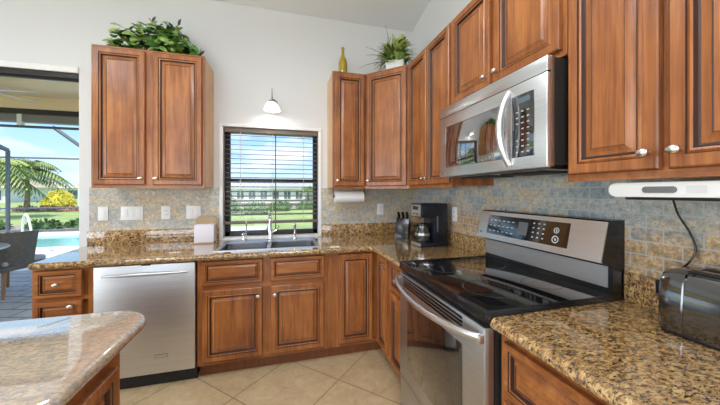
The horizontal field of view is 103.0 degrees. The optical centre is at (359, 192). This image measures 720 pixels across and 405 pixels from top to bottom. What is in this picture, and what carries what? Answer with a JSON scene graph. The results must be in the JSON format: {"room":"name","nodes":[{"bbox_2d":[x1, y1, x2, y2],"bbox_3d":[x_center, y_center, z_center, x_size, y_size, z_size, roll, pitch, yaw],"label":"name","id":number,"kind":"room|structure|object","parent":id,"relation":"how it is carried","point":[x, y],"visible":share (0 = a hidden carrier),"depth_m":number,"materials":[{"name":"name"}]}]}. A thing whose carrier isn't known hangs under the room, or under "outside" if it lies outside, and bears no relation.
{"room":"kitchen","nodes":[
{"label":"kitchen","id":0,"kind":"room"},
{"bbox_2d":[0,0,411,247],"bbox_3d":[-2.922,-0.205,2.305,7.200,3.125,0.160,0,0,-15],"label":"wall","id":1,"kind":"structure","parent":0,"point":[252,53],"depth_m":2.68,"materials":[{"name":"white paint"}]},
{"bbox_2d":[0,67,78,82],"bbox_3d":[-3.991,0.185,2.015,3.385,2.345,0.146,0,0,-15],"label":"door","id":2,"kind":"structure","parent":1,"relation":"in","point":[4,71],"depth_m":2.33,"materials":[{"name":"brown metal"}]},
{"bbox_2d":[0,60,78,72],"bbox_3d":[-3.993,-1.010,1.925,3.435,0.049,0.018,0,0,-15],"label":"trim","id":3,"kind":"structure","parent":1,"relation":"attached to","point":[3,63],"depth_m":2.30,"materials":[{"name":"white paint"}]},
{"bbox_2d":[91,44,213,187],"bbox_3d":[-1.669,-0.569,2.362,0.765,1.074,0.380,0,0,-15],"label":"upper cabinet","id":4,"kind":"object","parent":1,"relation":"attached to","point":[152,112],"visible":1,"depth_m":2.22,"materials":[{"name":"brown wood"}]},
{"bbox_2d":[102,16,203,55],"bbox_3d":[-1.676,-1.269,2.360,0.726,0.373,0.352,0,0,-15],"label":"arrangement","id":5,"kind":"object","parent":4,"relation":"on","point":[175,44],"visible":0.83,"depth_m":2.29,"materials":[{"name":"green plant"}]},
{"bbox_2d":[89,187,411,230],"bbox_3d":[-0.843,0.141,2.775,2.940,0.367,0.010,0,0,-15],"label":"backsplash","id":6,"kind":"structure","parent":1,"relation":"attached to","point":[151,199],"depth_m":2.58,"materials":[{"name":"stone"}]},
{"bbox_2d":[98,207,107,220],"bbox_3d":[-2.165,0.180,2.411,0.072,0.118,0.008,0,0,-15],"label":"switch plate","id":7,"kind":"object","parent":6,"relation":"attached to","point":[102,211],"visible":1,"depth_m":2.41,"materials":[{"name":"white plastic"}]},
{"bbox_2d":[121,206,142,219],"bbox_3d":[-1.963,0.180,2.465,0.165,0.118,0.008,0,0,-15],"label":"switch plate","id":8,"kind":"object","parent":6,"relation":"attached to","point":[127,212],"visible":1,"depth_m":2.46,"materials":[{"name":"white plastic"}]},
{"bbox_2d":[161,206,170,218],"bbox_3d":[-1.716,0.180,2.531,0.072,0.118,0.009,0,0,-15],"label":"wall outlet","id":9,"kind":"object","parent":6,"relation":"attached to","point":[165,210],"visible":1,"depth_m":2.53,"materials":[{"name":"white plastic"}]},
{"bbox_2d":[186,206,200,218],"bbox_3d":[-1.505,0.180,2.588,0.118,0.118,0.008,0,0,-15],"label":"switch plate","id":10,"kind":"object","parent":6,"relation":"attached to","point":[192,212],"visible":0.93,"depth_m":2.59,"materials":[{"name":"white plastic"}]},
{"bbox_2d":[377,204,383,214],"bbox_3d":[0.217,0.180,3.050,0.072,0.118,0.009,0,0,-15],"label":"wall outlet","id":11,"kind":"object","parent":6,"relation":"attached to","point":[380,207],"visible":1,"depth_m":3.05,"materials":[{"name":"white plastic"}]},
{"bbox_2d":[219,123,320,239],"bbox_3d":[-0.863,-0.098,2.837,0.943,1.092,0.160,0,0,-15],"label":"window","id":12,"kind":"structure","parent":1,"relation":"in","point":[303,232],"depth_m":2.80,"materials":[{"name":"brown metal"}]},
{"bbox_2d":[224,127,317,224],"bbox_3d":[-0.855,-0.154,2.806,0.873,0.913,0.069,0,0,-15],"label":"window blind","id":13,"kind":"object","parent":12,"relation":"attached to","point":[226,129],"visible":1,"depth_m":2.79,"materials":[{"name":"brown"}]},
{"bbox_2d":[264,92,279,113],"bbox_3d":[-0.822,-0.860,2.676,0.148,0.205,0.215,0,0,-15],"label":"wall sconce","id":14,"kind":"object","parent":1,"relation":"attached to","point":[272,106],"visible":1,"depth_m":2.63,"materials":[{"name":"white glass"}]},
{"bbox_2d":[327,71,364,188],"bbox_3d":[-0.135,-0.569,2.774,0.312,1.074,0.380,0,0,-15],"label":"upper cabinet","id":15,"kind":"object","parent":1,"relation":"attached to","point":[345,90],"visible":1,"depth_m":2.63,"materials":[{"name":"brown wood"}]},
{"bbox_2d":[338,47,346,71],"bbox_3d":[-0.165,-1.250,2.756,0.086,0.288,0.086,0,0,-15],"label":"bottle","id":16,"kind":"object","parent":15,"relation":"on","point":[342,65],"visible":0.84,"depth_m":2.72,"materials":[{"name":"yellow glass"}]},
{"bbox_3d":[-0.107,0.011,2.771,0.312,0.084,0.024,0,0,-15],"label":"paper towel holder","id":17,"kind":"object","parent":15,"relation":"attached to","visible":0},
{"bbox_2d":[334,191,363,202],"bbox_3d":[-0.107,0.043,2.771,0.280,0.112,0.112,0,0,-15],"label":"paper towel roll","id":18,"kind":"object","parent":17,"relation":"on","point":[340,196],"visible":0.97,"depth_m":2.73,"materials":[{"name":"white paper"}]},
{"bbox_2d":[365,64,408,188],"bbox_3d":[0.346,-0.569,2.773,0.643,1.074,0.628,0,0,-15],"label":"upper cabinet","id":19,"kind":"object","parent":1,"relation":"attached to","point":[386,91],"visible":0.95,"depth_m":2.55,"materials":[{"name":"brown wood"}]},
{"bbox_2d":[358,26,416,70],"bbox_3d":[0.291,-1.302,2.612,0.450,0.400,0.574,0,0,43],"label":"potted plant","id":20,"kind":"object","parent":19,"relation":"on","point":[395,54],"visible":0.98,"depth_m":2.59,"materials":[{"name":"green plant"}]},
{"bbox_2d":[120,348,401,404],"bbox_3d":[-2.060,1.408,-0.984,7.560,0.100,6.960,0,0,-15],"label":"floor","id":21,"kind":"structure","parent":0,"point":[368,377],"depth_m":2.00,"materials":[{"name":"beige tile"}]},
{"bbox_2d":[32,267,94,318],"bbox_3d":[-1.996,0.924,2.125,0.326,0.868,0.662,0,0,-15],"label":"base cabinet","id":22,"kind":"object","parent":21,"relation":"on","point":[67,291],"visible":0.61,"depth_m":1.84,"materials":[{"name":"brown wood"}]},
{"bbox_2d":[66,352,119,404],"bbox_3d":[-1.625,0.922,0.528,1.920,0.872,0.255,0,0,-15],"label":"kitchen island","id":23,"kind":"object","parent":21,"relation":"on","point":[103,388],"visible":0.24,"depth_m":0.79,"materials":[{"name":"brown wood"}]},
{"bbox_2d":[0,311,146,404],"bbox_3d":[-1.754,0.463,0.574,2.158,0.042,0.540,0,0,-15],"label":"island countertop","id":24,"kind":"structure","parent":23,"relation":"on","point":[48,360],"depth_m":0.79,"materials":[{"name":"stone"}]},
{"bbox_2d":[94,261,199,389],"bbox_3d":[-1.534,0.922,2.224,0.598,0.870,0.656,0,0,-15],"label":"dishwasher","id":25,"kind":"object","parent":21,"relation":"on","point":[164,350],"visible":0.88,"depth_m":1.97,"materials":[{"name":"silver metal"}]},
{"bbox_2d":[197,254,327,375],"bbox_3d":[-0.786,0.924,2.450,0.945,0.868,0.662,0,0,-15],"label":"base cabinet","id":26,"kind":"object","parent":21,"relation":"on","point":[263,311],"visible":0.98,"depth_m":2.17,"materials":[{"name":"brown wood"}]},
{"bbox_2d":[327,251,393,367],"bbox_3d":[0.200,0.924,2.577,1.023,0.868,0.927,0,0,-15],"label":"base cabinet","id":27,"kind":"object","parent":21,"relation":"on","point":[359,289],"visible":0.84,"depth_m":2.34,"materials":[{"name":"brown wood"}]},
{"bbox_2d":[28,222,485,270],"bbox_3d":[-0.696,0.405,2.158,2.970,0.161,1.273,0,0,-15],"label":"countertop","id":28,"kind":"structure","parent":27,"relation":"on","point":[149,246],"depth_m":2.26,"materials":[{"name":"stone"}]},
{"bbox_2d":[194,215,216,243],"bbox_3d":[-1.357,0.324,2.511,0.170,0.239,0.097,0,0,-15],"label":"napkin holder","id":29,"kind":"object","parent":28,"relation":"on","point":[206,219],"visible":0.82,"depth_m":2.55,"materials":[{"name":"beige wicker"}]},
{"bbox_2d":[194,224,215,242],"bbox_3d":[-1.355,0.357,2.504,0.156,0.153,0.080,0,0,-15],"label":"napkin stack","id":30,"kind":"object","parent":29,"relation":"in","point":[203,233],"visible":1,"depth_m":2.47,"materials":[{"name":"white paper"}]},
{"bbox_2d":[213,237,319,251],"bbox_3d":[-0.769,0.532,2.461,0.790,0.187,0.485,0,0,-15],"label":"sink","id":31,"kind":"object","parent":28,"relation":"in","point":[258,244],"visible":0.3,"depth_m":2.52,"materials":[{"name":"metal"}]},
{"bbox_2d":[241,233,246,240],"bbox_3d":[-1.038,0.403,2.558,0.048,0.072,0.087,0,0,-15],"label":"soap dispenser","id":32,"kind":"object","parent":31,"relation":"on","point":[243,234],"visible":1,"depth_m":2.56,"materials":[{"name":"silver metal"}]},
{"bbox_2d":[292,223,296,238],"bbox_3d":[-0.614,0.366,2.692,0.044,0.145,0.044,0,0,-15],"label":"sprayer","id":33,"kind":"object","parent":31,"relation":"on","point":[294,224],"visible":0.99,"depth_m":2.68,"materials":[{"name":"silver metal"}]},
{"bbox_2d":[267,214,278,239],"bbox_3d":[-0.808,0.315,2.570,0.104,0.248,0.194,0,0,7],"label":"faucet","id":34,"kind":"object","parent":28,"relation":"on","point":[270,230],"visible":1,"depth_m":2.62,"materials":[{"name":"silver metal"}]},
{"bbox_2d":[395,218,410,238],"bbox_3d":[0.424,0.349,2.824,0.130,0.190,0.135,0,0,23],"label":"knife block","id":35,"kind":"object","parent":28,"relation":"on","point":[403,226],"visible":1,"depth_m":2.79,"materials":[{"name":"black plastic"}]},
{"bbox_2d":[411,203,446,247],"bbox_3d":[0.558,0.268,2.393,0.292,0.352,0.172,0,0,-18],"label":"coffee maker","id":36,"kind":"object","parent":28,"relation":"on","point":[432,232],"visible":1,"depth_m":2.34,"materials":[{"name":"black plastic"}]},
{"bbox_2d":[390,262,402,378],"bbox_3d":[0.540,0.924,2.008,0.662,0.868,0.346,0,0,-15],"label":"base cabinet","id":37,"kind":"object","parent":21,"relation":"on","point":[394,270],"visible":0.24,"depth_m":1.99,"materials":[{"name":"brown wood"}]},
{"bbox_2d":[394,210,624,404],"bbox_3d":[0.627,0.737,1.453,0.786,1.242,0.766,0,0,-15],"label":"range","id":38,"kind":"object","parent":21,"relation":"on","point":[451,354],"visible":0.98,"depth_m":1.29,"materials":[{"name":"silver metal"}]},
{"bbox_2d":[401,256,608,310],"bbox_3d":[0.640,0.439,1.457,0.610,0.037,0.762,0,0,-15],"label":"cooktop","id":39,"kind":"object","parent":38,"relation":"in","point":[473,283],"depth_m":1.29,"materials":[{"name":"black glass"}]},
{"bbox_2d":[502,335,608,404],"bbox_3d":[0.881,0.924,0.707,0.676,0.868,0.800,0,0,-15],"label":"base cabinet","id":40,"kind":"object","parent":21,"relation":"on","point":[526,379],"visible":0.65,"depth_m":0.87,"materials":[{"name":"brown wood"}]},
{"bbox_2d":[490,271,719,404],"bbox_3d":[0.886,0.405,0.704,0.668,0.161,0.812,0,0,-15],"label":"countertop","id":41,"kind":"structure","parent":40,"relation":"on","point":[619,352],"depth_m":0.81,"materials":[{"name":"stone"}]},
{"bbox_2d":[656,279,659,293],"bbox_3d":[1.118,0.352,1.045,0.007,0.052,0.060,0,0,-15],"label":"wall outlet","id":42,"kind":"object","parent":41,"relation":"attached to","point":[657,280],"visible":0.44,"depth_m":1.07,"materials":[{"name":"black plastic"}]},
{"bbox_2d":[658,267,719,351],"bbox_3d":[1.100,0.343,0.752,0.188,0.200,0.402,0,0,-15],"label":"toaster","id":43,"kind":"object","parent":41,"relation":"on","point":[689,297],"visible":1,"depth_m":0.85,"materials":[{"name":"silver metal"}]},
{"bbox_2d":[211,0,429,31],"bbox_3d":[-2.046,-2.148,-0.959,7.520,0.915,6.920,0,0,-15],"label":"ceiling","id":44,"kind":"structure","parent":0,"point":[403,15],"depth_m":2.82,"materials":[{"name":"white paint"}]},
{"bbox_2d":[412,0,471,59],"bbox_3d":[1.508,-0.549,-0.005,0.160,3.813,6.920,0,0,-15],"label":"wall","id":45,"kind":"structure","parent":0,"point":[438,14],"depth_m":2.71,"materials":[{"name":"white paint"}]},
{"bbox_2d":[408,20,493,188],"bbox_3d":[0.640,-0.569,2.189,0.380,1.074,0.652,0,0,-15],"label":"upper cabinet","id":46,"kind":"object","parent":45,"relation":"attached to","point":[430,72],"visible":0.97,"depth_m":2.10,"materials":[{"name":"brown wood"}]},
{"bbox_2d":[452,0,567,103],"bbox_3d":[0.825,-0.817,1.501,0.380,0.578,0.768,0,0,-15],"label":"upper cabinet","id":47,"kind":"object","parent":45,"relation":"attached to","point":[492,40],"visible":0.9,"depth_m":1.41,"materials":[{"name":"brown wood"}]},
{"bbox_2d":[440,55,567,178],"bbox_3d":[0.772,-0.301,1.485,0.466,0.433,0.765,0,0,-15],"label":"microwave","id":48,"kind":"object","parent":47,"relation":"attached to","point":[516,125],"visible":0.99,"depth_m":1.24,"materials":[{"name":"silver metal"}]},
{"bbox_2d":[412,174,719,278],"bbox_3d":[0.948,0.198,1.755,0.010,0.620,2.890,0,0,-15],"label":"backsplash","id":49,"kind":"structure","parent":45,"relation":"attached to","point":[657,241],"depth_m":1.20,"materials":[{"name":"tile"}]},
{"bbox_2d":[452,207,456,221],"bbox_3d":[0.777,0.180,2.356,0.009,0.118,0.072,0,0,-15],"label":"wall outlet","id":50,"kind":"object","parent":49,"relation":"attached to","point":[454,209],"visible":1,"depth_m":2.35,"materials":[{"name":"white plastic"}]},
{"bbox_2d":[568,0,719,181],"bbox_3d":[1.003,-0.573,0.839,0.380,1.066,0.600,0,0,-15],"label":"upper cabinet","id":51,"kind":"object","parent":45,"relation":"attached to","point":[644,75],"visible":1,"depth_m":0.85,"materials":[{"name":"brown wood"}]},
{"bbox_2d":[609,180,719,200],"bbox_3d":[1.030,-0.004,0.783,0.274,0.055,0.460,0,0,-15],"label":"radio","id":52,"kind":"object","parent":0,"point":[709,190],"visible":1,"depth_m":0.82,"materials":[{"name":"white plastic"}]},
{"bbox_2d":[642,186,676,192],"bbox_3d":[0.876,-0.008,0.839,0.004,0.019,0.081,0,0,-15],"label":"grille","id":53,"kind":"object","parent":52,"relation":"attached to","point":[645,189],"depth_m":0.84,"materials":[{"name":"grey plastic"}]},
{"bbox_2d":[672,200,696,266],"bbox_3d":[1.111,0.176,1.000,0.038,0.306,0.082,0,0,-21],"label":"power cord","id":54,"kind":"object","parent":52,"relation":"hanging from","point":[673,201],"visible":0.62,"depth_m":0.98,"materials":[{"name":"black plastic"}]},
{"label":"outside","id":55,"kind":"structure","parent":0,"visible":0},
{"bbox_2d":[0,201,312,231],"bbox_3d":[-21.691,1.493,28.246,150.000,0.230,120.000,0,0,-15],"label":"lawn","id":56,"kind":"structure","parent":55,"point":[15,217],"depth_m":16.28,"materials":[{"name":"green plant"}]},
{"bbox_2d":[11,205,35,211],"bbox_3d":[-24.188,1.181,20.715,1.448,0.624,1.097,0,0,-15],"label":"bush","id":57,"kind":"object","parent":56,"relation":"on","point":[19,206],"visible":0.3,"depth_m":20.41,"materials":[{"name":"red plant"}]},
{"bbox_2d":[0,158,55,206],"bbox_3d":[-19.430,-0.301,15.184,4.572,3.337,4.972,0,0,-15],"label":"palm tree","id":58,"kind":"object","parent":56,"relation":"on","point":[17,163],"visible":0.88,"depth_m":15.92,"materials":[{"name":"green plant"}]},
{"bbox_2d":[0,177,64,202],"bbox_3d":[-57.847,-0.517,42.648,23.200,3.850,10.200,0,0,1],"label":"house","id":59,"kind":"structure","parent":56,"relation":"on","point":[13,197],"depth_m":40.58,"materials":[{"name":"white paint"}]},
{"bbox_2d":[0,158,75,211],"bbox_3d":[-23.218,-0.478,19.867,5.008,3.689,5.086,0,0,-43],"label":"palm tree","id":60,"kind":"object","parent":56,"relation":"on","point":[36,165],"visible":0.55,"depth_m":19.93,"materials":[{"name":"green plant"}]},
{"bbox_2d":[10,224,78,232],"bbox_3d":[-11.165,1.423,11.217,9.500,0.110,2.750,0,0,-15],"label":"planting bed","id":61,"kind":"object","parent":56,"relation":"on","point":[16,227],"visible":0.02,"depth_m":10.81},
{"bbox_2d":[0,219,13,229],"bbox_3d":[-13.488,1.148,10.342,1.323,0.503,1.111,0,0,-15],"label":"shrub","id":62,"kind":"object","parent":61,"relation":"on","point":[2,223],"visible":0.56,"depth_m":10.46,"materials":[{"name":"green plant"}]},
{"bbox_2d":[20,218,64,229],"bbox_3d":[-11.673,1.181,10.569,1.169,0.483,1.029,0,0,-15],"label":"shrub","id":63,"kind":"object","parent":61,"relation":"on","point":[51,224],"visible":0.88,"depth_m":10.41,"materials":[{"name":"green plant"}]},
{"bbox_2d":[64,218,78,227],"bbox_3d":[-11.035,1.211,11.298,1.000,0.418,0.862,0,0,-15],"label":"shrub","id":64,"kind":"object","parent":61,"relation":"on","point":[72,222],"visible":0.41,"depth_m":11.03,"materials":[{"name":"green plant"}]},
{"bbox_2d":[71,221,78,228],"bbox_3d":[-10.188,1.191,10.835,1.065,0.444,0.981,0,0,-15],"label":"shrub","id":65,"kind":"object","parent":61,"relation":"on","point":[76,225],"visible":0.14,"depth_m":10.51,"materials":[{"name":"green plant"}]},
{"bbox_2d":[33,204,56,211],"bbox_3d":[-22.664,1.137,20.714,1.478,0.544,1.041,0,0,-15],"label":"bush","id":66,"kind":"object","parent":56,"relation":"on","point":[37,210],"visible":0.49,"depth_m":20.48,"materials":[{"name":"red plant"}]},
{"bbox_2d":[39,189,77,206],"bbox_3d":[-26.282,0.570,25.032,2.497,1.675,2.140,0,0,-15],"label":"shrub","id":67,"kind":"object","parent":56,"relation":"on","point":[58,200],"visible":0.85,"depth_m":24.66,"materials":[{"name":"yellow plant"}]},
{"bbox_2d":[56,205,78,211],"bbox_3d":[-21.111,1.155,20.725,1.486,0.557,1.119,0,0,-15],"label":"bush","id":68,"kind":"object","parent":56,"relation":"on","point":[69,209],"visible":0.69,"depth_m":20.53,"materials":[{"name":"red plant"}]},
{"bbox_2d":[58,184,78,200],"bbox_3d":[-36.173,-0.367,44.882,13.200,3.550,9.200,0,0,0],"label":"house","id":69,"kind":"structure","parent":56,"relation":"on","point":[76,186],"depth_m":40.79,"materials":[{"name":"white"}]},
{"bbox_2d":[231,202,241,212],"bbox_3d":[-8.706,1.040,18.775,1.746,0.846,1.331,0,0,-44],"label":"shrub","id":70,"kind":"object","parent":56,"relation":"on","point":[232,207],"visible":0.24,"depth_m":18.76,"materials":[{"name":"green plant"}]},
{"bbox_2d":[240,201,272,213],"bbox_3d":[-6.503,0.996,18.019,1.964,0.858,1.477,0,0,-15],"label":"shrub","id":71,"kind":"object","parent":56,"relation":"on","point":[256,203],"visible":0.7,"depth_m":17.73,"materials":[{"name":"green plant"}]},
{"bbox_2d":[237,202,300,204],"bbox_3d":[-8.612,1.218,30.684,16.000,0.280,0.310,0,0,0],"label":"seawall","id":72,"kind":"object","parent":56,"relation":"on","point":[241,203],"visible":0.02,"depth_m":30.55,"materials":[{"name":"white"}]},
{"bbox_2d":[231,183,312,199],"bbox_3d":[-16.323,-0.292,49.813,16.200,3.400,9.200,0,0,0],"label":"house","id":73,"kind":"structure","parent":56,"relation":"on","point":[232,184],"depth_m":45.81,"materials":[{"name":"white paint"}]},
{"bbox_2d":[270,201,291,210],"bbox_3d":[-5.956,0.962,21.115,1.944,0.812,1.498,0,0,-15],"label":"shrub","id":74,"kind":"object","parent":56,"relation":"on","point":[280,202],"visible":0.62,"depth_m":20.77,"materials":[{"name":"green plant"}]},
{"bbox_2d":[295,199,312,208],"bbox_3d":[-4.177,0.952,23.128,2.168,0.904,1.677,0,0,-15],"label":"shrub","id":75,"kind":"object","parent":56,"relation":"on","point":[301,202],"visible":0.55,"depth_m":22.68,"materials":[{"name":"green plant"}]},
{"bbox_2d":[299,185,312,198],"bbox_3d":[-7.289,0.205,40.006,2.681,2.333,2.814,0,0,11],"label":"palm tree","id":76,"kind":"object","parent":56,"relation":"on","point":[304,189],"visible":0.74,"depth_m":39.87,"materials":[{"name":"green plant"}]},
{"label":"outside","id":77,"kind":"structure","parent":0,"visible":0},
{"bbox_2d":[0,76,78,98],"bbox_3d":[-7.840,-1.592,2.497,11.400,0.100,2.720,0,0,-15],"label":"ceiling","id":78,"kind":"structure","parent":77,"point":[45,88],"depth_m":4.21,"materials":[{"name":"beige paint"}]},
{"bbox_2d":[0,89,39,103],"bbox_3d":[-5.125,-1.457,3.901,1.170,0.170,1.210,0,0,-15],"label":"ceiling fan","id":79,"kind":"object","parent":78,"relation":"hanging from","point":[0,89],"visible":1,"depth_m":4.03,"materials":[{"name":"white paint"}]},
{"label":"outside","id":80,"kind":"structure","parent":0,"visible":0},
{"bbox_2d":[0,270,31,321],"bbox_3d":[-5.922,1.408,3.260,15.500,0.100,3.240,0,0,-15],"label":"floor","id":81,"kind":"structure","parent":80,"point":[17,304],"depth_m":3.66,"materials":[{"name":"grey tile"}]},
{"bbox_2d":[0,243,10,249],"bbox_3d":[-4.450,0.983,2.868,1.210,0.750,1.210,0,0,-15],"label":"patio table","id":82,"kind":"object","parent":81,"relation":"on","point":[2,245],"visible":1,"depth_m":3.27,"materials":[{"name":"grey"}]},
{"bbox_2d":[0,230,45,299],"bbox_3d":[-4.765,0.939,3.820,0.719,0.843,0.660,0,0,-1],"label":"patio chair","id":83,"kind":"object","parent":81,"relation":"on","point":[21,252],"visible":0.81,"depth_m":3.73,"materials":[{"name":"grey wicker"}]},
{"bbox_2d":[1,254,45,266],"bbox_3d":[-4.766,0.923,3.880,0.500,0.070,0.500,0,0,-1],"label":"cushion","id":84,"kind":"object","parent":83,"relation":"on","point":[38,257],"depth_m":3.71,"materials":[{"name":"grey fabric"}]},
{"bbox_2d":[0,94,78,129],"bbox_3d":[-8.225,-0.117,3.931,11.400,2.950,0.250,0,0,-15],"label":"beam","id":85,"kind":"structure","parent":81,"relation":"on","point":[54,111],"depth_m":4.65,"materials":[{"name":"beige paint"}]},
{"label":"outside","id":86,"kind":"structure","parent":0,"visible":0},
{"bbox_2d":[15,226,266,270],"bbox_3d":[-9.763,1.410,6.960,14.000,0.095,5.900,0,0,-15],"label":"pool deck","id":87,"kind":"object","parent":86,"point":[49,252],"visible":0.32,"depth_m":7.19,"materials":[{"name":"white concrete"}]},
{"bbox_2d":[21,214,31,231],"bbox_3d":[-7.292,0.914,6.282,0.532,0.890,0.052,0,0,23],"label":"pool handrail","id":88,"kind":"object","parent":87,"relation":"on","point":[24,215],"visible":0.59,"depth_m":6.31,"materials":[{"name":"white metal"}]},
{"bbox_2d":[0,126,78,232],"bbox_3d":[-10.824,-0.464,6.652,10.295,3.643,6.066,0,0,-15],"label":"cage","id":89,"kind":"object","parent":87,"relation":"on","point":[7,156],"visible":0.5,"depth_m":9.50,"materials":[{"name":"grey metal"}]},
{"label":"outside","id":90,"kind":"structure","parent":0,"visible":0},
{"bbox_2d":[36,236,78,246],"bbox_3d":[-8.467,1.693,8.303,6.000,0.530,2.620,0,0,-15],"label":"pool water","id":91,"kind":"structure","parent":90,"point":[51,241],"depth_m":8.30,"materials":[{"name":"teal liquid"}]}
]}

